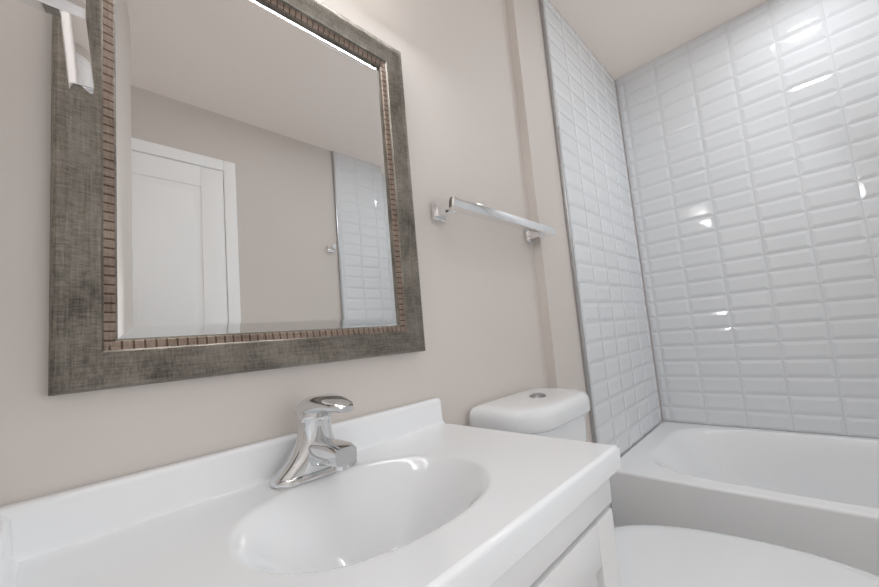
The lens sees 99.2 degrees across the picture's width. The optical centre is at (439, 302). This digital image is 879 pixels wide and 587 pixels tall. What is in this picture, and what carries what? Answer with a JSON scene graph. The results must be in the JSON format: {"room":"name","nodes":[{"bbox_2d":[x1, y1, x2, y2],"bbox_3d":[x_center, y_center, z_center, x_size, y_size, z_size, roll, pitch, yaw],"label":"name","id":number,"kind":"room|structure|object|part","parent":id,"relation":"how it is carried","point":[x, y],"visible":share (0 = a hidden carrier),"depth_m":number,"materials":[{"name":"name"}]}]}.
{"room":"bathroom","nodes":[
{"label":"bathroom","id":0,"kind":"room"},
{"bbox_2d":[0,0,592,506],"bbox_3d":[0.259,-0.092,1.237,0.130,2.320,2.237,-10,-7,43],"label":"wall","id":1,"kind":"structure","parent":0,"point":[498,310],"depth_m":0.89,"materials":[{"name":"paint"}]},
{"bbox_2d":[48,0,424,395],"bbox_3d":[-0.264,-0.243,0.650,0.024,0.702,0.570,-10,-7,43],"label":"mirror","id":2,"kind":"object","parent":1,"relation":"attached to","point":[230,187],"visible":1,"depth_m":0.58,"materials":[{"name":"grey metal"}]},
{"bbox_3d":[-0.269,-0.242,0.655,0.002,0.585,0.453,-10,-7,43],"label":"glass","id":3,"kind":"part","parent":2,"relation":"part of","materials":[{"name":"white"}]},
{"bbox_2d":[431,196,555,242],"bbox_3d":[0.178,-0.227,1.067,0.078,0.045,0.499,-10,-7,43],"label":"towel bar","id":4,"kind":"object","parent":1,"relation":"attached to","point":[449,207],"visible":1,"depth_m":0.96,"materials":[{"name":"silver metal"}]},
{"bbox_2d":[539,0,597,442],"bbox_3d":[0.500,-0.099,1.383,0.014,2.319,0.010,-10,-7,43],"label":"trim","id":5,"kind":"structure","parent":1,"relation":"attached to","point":[571,248],"depth_m":1.40,"materials":[{"name":"silver metal"}]},
{"bbox_2d":[543,0,661,522],"bbox_3d":[0.790,-0.096,1.686,0.012,2.319,0.828,-10,-7,43],"label":"wall tile","id":6,"kind":"structure","parent":1,"relation":"attached to","point":[624,391],"depth_m":1.63,"materials":[{"name":"white tile"}]},
{"bbox_2d":[615,80,662,421],"bbox_3d":[1.660,-0.190,1.511,1.780,2.320,0.100,-10,-7,43],"label":"wall","id":7,"kind":"structure","parent":0,"point":[639,252],"depth_m":2.01,"materials":[{"name":"tile"}]},
{"bbox_2d":[616,0,878,438],"bbox_3d":[1.632,-0.192,1.460,1.525,2.319,0.012,-10,-7,43],"label":"wall tile","id":8,"kind":"structure","parent":7,"relation":"attached to","point":[751,139],"depth_m":1.65,"materials":[{"name":"white tile"}]},
{"bbox_2d":[550,0,768,79],"bbox_3d":[0.743,-1.398,0.782,1.780,0.100,2.437,-10,-7,43],"label":"ceiling","id":9,"kind":"structure","parent":0,"point":[620,38],"depth_m":1.72,"materials":[{"name":"beige paint"}]},
{"bbox_3d":[0.954,1.003,0.557,1.780,0.100,2.437,-10,-7,43],"label":"floor","id":10,"kind":"structure","parent":0,"visible":0},
{"bbox_2d":[0,394,621,586],"bbox_3d":[-0.057,0.572,0.434,0.407,0.907,0.645,-10,-7,43],"label":"bathroom vanity","id":11,"kind":"object","parent":10,"relation":"on","point":[420,494],"visible":1,"depth_m":0.46,"materials":[{"name":"white ceramic"}]},
{"bbox_2d":[269,394,357,488],"bbox_3d":[-0.165,0.193,0.544,0.127,0.117,0.133,-10,-7,43],"label":"faucet","id":12,"kind":"object","parent":11,"relation":"on","point":[317,460],"depth_m":0.53,"materials":[{"name":"silver metal"}]},
{"bbox_2d":[469,387,878,586],"bbox_3d":[0.483,0.603,0.732,0.743,0.808,0.381,-10,-7,43],"label":"toilet","id":13,"kind":"object","parent":10,"relation":"on","point":[658,556],"visible":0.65,"depth_m":0.77,"materials":[{"name":"white ceramic"}]},
{"bbox_2d":[609,421,878,575],"bbox_3d":[1.438,0.732,1.087,1.520,0.449,0.776,-10,-7,43],"label":"bathtub","id":14,"kind":"object","parent":10,"relation":"on","point":[816,494],"visible":0.79,"depth_m":1.32,"materials":[{"name":"white ceramic"}]},
{"bbox_3d":[0.038,-0.205,-0.172,1.780,2.320,0.100,-10,-7,43],"label":"wall","id":15,"kind":"structure","parent":0,"visible":0},
{"bbox_2d":[15,0,93,93],"bbox_3d":[-0.340,-0.244,0.315,0.060,0.114,0.072,-10,-7,43],"label":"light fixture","id":16,"kind":"object","parent":15,"relation":"attached to","point":[71,14],"visible":1,"depth_m":0.33,"materials":[{"name":"silver metal"}]}
]}

